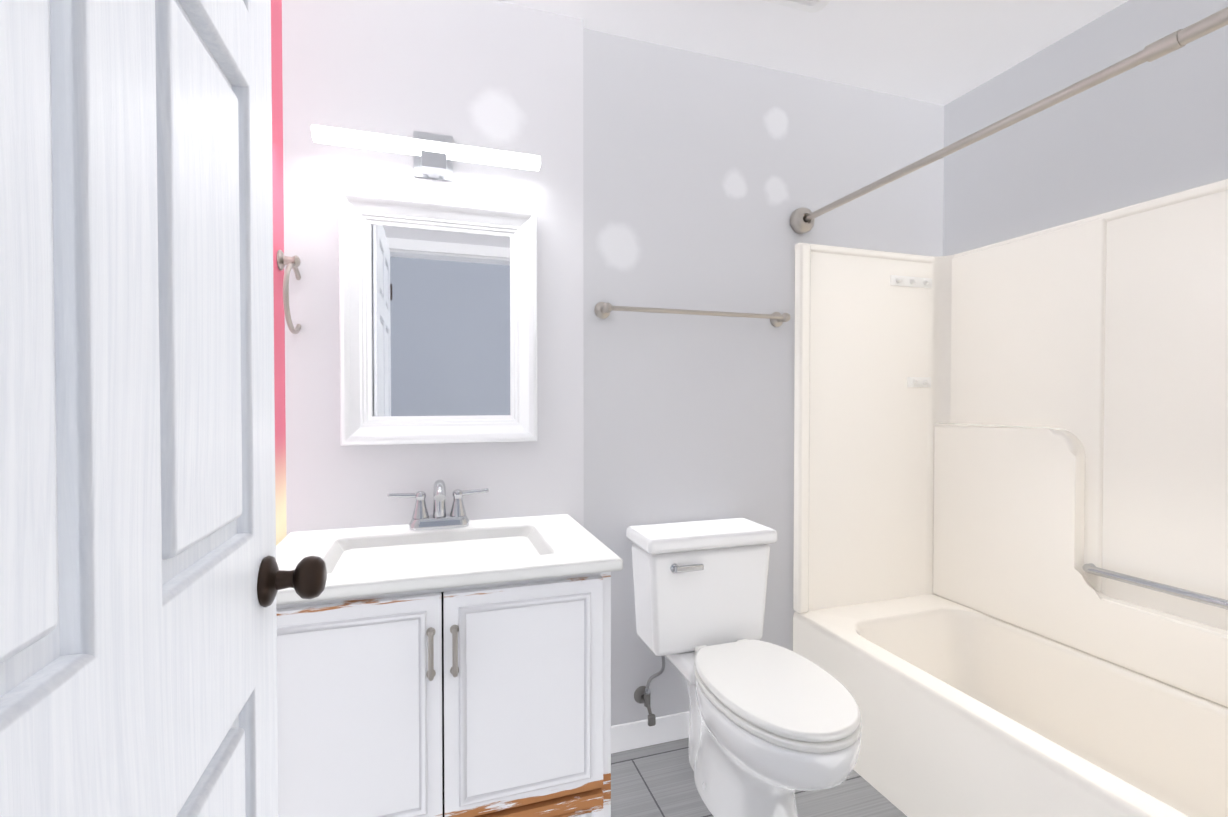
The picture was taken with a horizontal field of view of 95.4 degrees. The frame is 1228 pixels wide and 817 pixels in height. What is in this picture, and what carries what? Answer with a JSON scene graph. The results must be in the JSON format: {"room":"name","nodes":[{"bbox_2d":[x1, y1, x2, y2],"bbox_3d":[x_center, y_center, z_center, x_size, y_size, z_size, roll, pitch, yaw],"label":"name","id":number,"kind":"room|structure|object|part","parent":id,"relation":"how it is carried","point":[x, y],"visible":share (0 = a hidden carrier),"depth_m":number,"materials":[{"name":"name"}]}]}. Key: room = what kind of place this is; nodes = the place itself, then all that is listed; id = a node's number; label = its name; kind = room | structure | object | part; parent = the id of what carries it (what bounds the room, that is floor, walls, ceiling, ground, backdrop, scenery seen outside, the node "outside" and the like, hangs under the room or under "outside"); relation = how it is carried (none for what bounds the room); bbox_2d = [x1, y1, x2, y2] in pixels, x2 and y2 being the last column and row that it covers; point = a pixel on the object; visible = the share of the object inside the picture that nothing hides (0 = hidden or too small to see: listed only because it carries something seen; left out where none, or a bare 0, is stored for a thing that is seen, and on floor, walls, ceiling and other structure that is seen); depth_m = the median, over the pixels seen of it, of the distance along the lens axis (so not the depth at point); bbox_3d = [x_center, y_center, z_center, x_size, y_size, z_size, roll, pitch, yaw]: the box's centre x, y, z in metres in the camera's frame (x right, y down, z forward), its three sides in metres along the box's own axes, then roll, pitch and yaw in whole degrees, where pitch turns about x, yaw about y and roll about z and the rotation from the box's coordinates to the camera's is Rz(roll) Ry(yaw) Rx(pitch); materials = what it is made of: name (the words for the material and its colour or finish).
{"room":"bathroom","nodes":[
{"label":"bathroom","id":0,"kind":"room"},
{"bbox_2d":[271,0,286,545],"bbox_3d":[-0.927,-0.033,1.413,0.120,2.410,0.310,0,1,-18],"label":"wall","id":1,"kind":"structure","parent":0,"point":[278,244],"depth_m":1.48,"materials":[{"name":"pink paint"}]},
{"bbox_2d":[277,250,300,333],"bbox_3d":[-0.865,-0.310,1.492,0.049,0.222,0.189,0,1,-18],"label":"towel ring","id":2,"kind":"object","parent":1,"relation":"attached to","point":[293,262],"visible":0.81,"depth_m":1.46,"materials":[{"name":"silver metal"}]},
{"bbox_3d":[-0.865,-0.394,1.491,0.049,0.054,0.054,0,1,-18],"label":"post","id":3,"kind":"part","parent":2,"relation":"part of","materials":[{"name":"silver metal"}]},
{"bbox_2d":[282,0,943,725],"bbox_3d":[0.211,-0.042,1.992,2.645,2.410,0.160,0,1,-18],"label":"wall","id":4,"kind":"structure","parent":0,"point":[705,176],"depth_m":1.88,"materials":[{"name":"grey paint"}]},
{"bbox_2d":[311,125,540,181],"bbox_3d":[-0.518,-0.738,1.597,0.608,0.141,0.112,0,1,-18],"label":"sconce","id":5,"kind":"object","parent":4,"relation":"attached to","point":[435,155],"visible":1,"depth_m":1.55,"materials":[{"name":"silver metal"}]},
{"bbox_2d":[313,138,539,170],"bbox_3d":[-0.511,-0.717,1.577,0.604,0.012,0.020,0,1,-18],"label":"diffuser","id":6,"kind":"object","parent":5,"relation":"attached to","point":[318,140],"depth_m":1.55,"materials":[{"name":"white"}]},
{"bbox_3d":[-0.532,-0.743,1.648,0.110,0.133,0.007,0,1,-18],"label":"plate","id":7,"kind":"part","parent":5,"relation":"part of","materials":[{"name":"silver metal"}]},
{"bbox_3d":[-0.523,-0.691,1.622,0.032,0.026,0.049,0,1,-18],"label":"arm","id":8,"kind":"part","parent":5,"relation":"part of"},
{"bbox_2d":[338,190,537,445],"bbox_3d":[-0.504,-0.252,1.651,0.555,0.709,0.033,0,1,-18],"label":"mirror","id":9,"kind":"object","parent":4,"relation":"attached to","point":[437,321],"visible":0.98,"depth_m":1.65,"materials":[{"name":"white mirror"}]},
{"label":"glass","id":10,"kind":"part","parent":9,"relation":"part of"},
{"bbox_2d":[611,711,688,753],"bbox_3d":[0.280,1.119,1.984,0.817,0.090,0.012,0,1,-18],"label":"baseboard","id":11,"kind":"structure","parent":4,"relation":"attached to","point":[641,733],"depth_m":1.93,"materials":[{"name":"white paint"}]},
{"bbox_2d":[594,302,790,326],"bbox_3d":[0.293,-0.328,1.932,0.731,0.056,0.075,0,1,-18],"label":"towel rail","id":12,"kind":"object","parent":4,"relation":"attached to","point":[602,310],"visible":1,"depth_m":1.89,"materials":[{"name":"silver metal"}]},
{"bbox_3d":[-0.028,-0.326,1.827,0.056,0.056,0.075,0,1,-18],"label":"post","id":13,"kind":"part","parent":12,"relation":"part of","materials":[{"name":"silver metal"}]},
{"bbox_3d":[0.613,-0.330,2.038,0.056,0.056,0.075,0,1,-18],"label":"post","id":14,"kind":"part","parent":12,"relation":"part of","materials":[{"name":"silver metal"}]},
{"bbox_2d":[790,7,1227,233],"bbox_3d":[0.961,-0.688,1.295,0.094,0.094,1.693,0,1,-18],"label":"curtain rod","id":15,"kind":"object","parent":4,"relation":"attached to","point":[802,220],"visible":0.98,"depth_m":1.25,"materials":[{"name":"silver metal"}]},
{"bbox_2d":[611,738,906,816],"bbox_3d":[0.718,1.237,0.473,2.645,0.100,3.400,0,1,-18],"label":"floor","id":16,"kind":"structure","parent":0,"point":[656,780],"depth_m":1.70,"materials":[{"name":"tile"}]},
{"bbox_2d":[276,480,622,816],"bbox_3d":[-0.437,0.688,1.416,0.797,0.968,0.546,0,1,-18],"label":"bathroom vanity","id":17,"kind":"object","parent":16,"relation":"on","point":[455,662],"visible":1,"depth_m":1.21,"materials":[{"name":"paint"}]},
{"bbox_3d":[-0.532,0.640,1.127,0.294,0.430,0.006,0,1,-18],"label":"door mould","id":18,"kind":"part","parent":17,"relation":"part of","materials":[{"name":"paint"}]},
{"bbox_3d":[-0.535,0.640,1.138,0.354,0.490,0.018,0,1,-18],"label":"door","id":19,"kind":"part","parent":17,"relation":"part of","materials":[{"name":"paint"}]},
{"bbox_3d":[-0.381,0.514,1.162,0.010,0.099,0.032,0,1,-18],"label":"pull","id":20,"kind":"part","parent":17,"relation":"part of","materials":[{"name":"silver metal"}]},
{"bbox_2d":[387,480,488,530],"bbox_3d":[-0.492,0.271,1.577,0.277,0.140,0.122,0,1,-18],"label":"faucet","id":21,"kind":"object","parent":17,"relation":"on","point":[457,520],"depth_m":1.59,"materials":[{"name":"silver metal"}]},
{"bbox_3d":[-0.335,0.514,1.177,0.010,0.099,0.032,0,1,-18],"label":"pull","id":22,"kind":"part","parent":17,"relation":"part of","materials":[{"name":"silver metal"}]},
{"bbox_3d":[-0.195,0.638,1.250,0.354,0.490,0.018,0,1,-18],"label":"door","id":23,"kind":"part","parent":17,"relation":"part of","materials":[{"name":"paint"}]},
{"bbox_3d":[-0.192,0.638,1.239,0.294,0.430,0.006,0,1,-18],"label":"door mould","id":24,"kind":"part","parent":17,"relation":"part of","materials":[{"name":"paint"}]},
{"bbox_3d":[-0.365,0.983,1.200,0.712,0.175,0.018,0,1,-18],"label":"drawer","id":25,"kind":"part","parent":17,"relation":"part of","materials":[{"name":"paint"}]},
{"bbox_3d":[-0.362,0.983,1.189,0.656,0.119,0.005,0,1,-18],"label":"drawer mould","id":26,"kind":"part","parent":17,"relation":"part of","materials":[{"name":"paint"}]},
{"bbox_2d":[626,518,861,816],"bbox_3d":[0.371,0.785,1.622,0.461,0.768,0.744,0,1,-18],"label":"toilet","id":27,"kind":"object","parent":16,"relation":"on","point":[773,728],"visible":1,"depth_m":1.64,"materials":[{"name":"white ceramic"}]},
{"bbox_3d":[0.117,1.002,1.863,0.012,0.039,0.041,0,1,-18],"label":"valve stem","id":28,"kind":"part","parent":27,"relation":"part of","materials":[{"name":"silver metal"}]},
{"bbox_3d":[0.124,1.028,1.843,0.026,0.036,0.016,0,1,-18],"label":"valve handle","id":29,"kind":"part","parent":27,"relation":"part of","materials":[{"name":"silver metal"}]},
{"bbox_3d":[0.233,0.494,1.730,0.097,0.020,0.012,0,1,-18],"label":"lever arm","id":30,"kind":"part","parent":27,"relation":"part of"},
{"bbox_3d":[0.288,0.611,1.871,0.432,0.332,0.193,0,1,-18],"label":"tank","id":31,"kind":"part","parent":27,"relation":"part of","materials":[{"name":"white ceramic"}]},
{"bbox_3d":[0.289,0.420,1.864,0.461,0.046,0.218,0,1,-18],"label":"tank lid","id":32,"kind":"part","parent":27,"relation":"part of","materials":[{"name":"white ceramic"}]},
{"bbox_3d":[0.434,0.749,1.519,0.356,0.022,0.506,0,1,-18],"label":"lid","id":33,"kind":"part","parent":27,"relation":"part of","materials":[{"name":"white plastic"}]},
{"bbox_3d":[0.434,0.772,1.519,0.360,0.020,0.510,0,1,-18],"label":"seat","id":34,"kind":"part","parent":27,"relation":"part of","materials":[{"name":"white plastic"}]},
{"bbox_3d":[0.416,0.976,1.576,0.358,0.387,0.620,0,1,-18],"label":"bowl","id":35,"kind":"part","parent":27,"relation":"part of","materials":[{"name":"white ceramic"}]},
{"bbox_2d":[793,179,1227,816],"bbox_3d":[1.281,0.284,1.415,0.730,1.777,1.688,0,1,-18],"label":"bathtub","id":36,"kind":"object","parent":16,"relation":"on","point":[1011,539],"visible":1,"depth_m":1.80,"materials":[{"name":"white plastic"}]},
{"bbox_3d":[1.028,0.074,2.203,0.718,1.379,0.028,0,1,-18],"label":"panel","id":37,"kind":"part","parent":36,"relation":"part of","materials":[{"name":"white plastic"}]},
{"bbox_2d":[793,594,1227,816],"bbox_3d":[1.281,0.972,1.426,0.730,0.400,1.688,0,1,-18],"label":"basin","id":38,"kind":"object","parent":36,"relation":"in","point":[967,710],"depth_m":1.63,"materials":[{"name":"white plastic"}]},
{"bbox_3d":[1.615,0.085,1.522,0.028,1.379,1.688,0,1,-18],"label":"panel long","id":39,"kind":"part","parent":36,"relation":"part of","materials":[{"name":"white plastic"}]},
{"bbox_2d":[496,0,1128,105],"bbox_3d":[0.718,-1.273,0.434,2.645,0.100,3.400,0,1,-18],"label":"ceiling","id":40,"kind":"structure","parent":0,"point":[942,52],"depth_m":1.85,"materials":[{"name":"white paint"}]},
{"bbox_2d":[763,0,830,12],"bbox_3d":[0.565,-1.230,1.581,0.248,0.020,0.283,0,1,-18],"label":"ceiling vent","id":41,"kind":"object","parent":40,"relation":"in","point":[811,6],"visible":0.98,"depth_m":1.69,"materials":[{"name":"white plastic"}]},
{"bbox_2d":[943,0,1227,255],"bbox_3d":[1.707,-0.034,1.487,0.120,2.410,1.815,0,1,-18],"label":"wall","id":42,"kind":"structure","parent":0,"point":[1148,131],"depth_m":1.79,"materials":[{"name":"grey paint"}]},
{"bbox_3d":[-0.243,0.172,-0.044,0.018,2.045,0.120,0,1,-18],"label":"door frame","id":43,"kind":"structure","parent":0,"visible":0},
{"bbox_2d":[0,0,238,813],"bbox_3d":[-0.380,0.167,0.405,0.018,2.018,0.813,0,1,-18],"label":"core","id":44,"kind":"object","parent":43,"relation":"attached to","point":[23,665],"depth_m":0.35,"materials":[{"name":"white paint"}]},
{"bbox_2d":[0,0,326,816],"bbox_3d":[-0.372,0.167,0.409,0.182,2.018,0.811,0,1,-18],"label":"door","id":45,"kind":"structure","parent":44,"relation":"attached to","point":[198,270],"depth_m":0.42,"materials":[{"name":"white paint"}]},
{"bbox_3d":[-0.316,-0.112,0.240,0.027,0.497,0.192,0,1,-18],"label":"panel","id":46,"kind":"part","parent":45,"relation":"part of","materials":[{"name":"white paint"}]},
{"bbox_3d":[-0.424,-0.117,0.568,0.027,0.497,0.192,0,1,-18],"label":"panel","id":47,"kind":"part","parent":45,"relation":"part of","materials":[{"name":"white paint"}]},
{"bbox_3d":[-0.424,0.658,0.580,0.027,0.557,0.192,0,1,-18],"label":"panel","id":48,"kind":"part","parent":45,"relation":"part of","materials":[{"name":"white paint"}]},
{"bbox_3d":[-0.426,0.228,0.748,0.074,0.066,0.066,0,1,-18],"label":"knob","id":49,"kind":"part","parent":45,"relation":"part of","materials":[{"name":"brown metal"}]}
]}

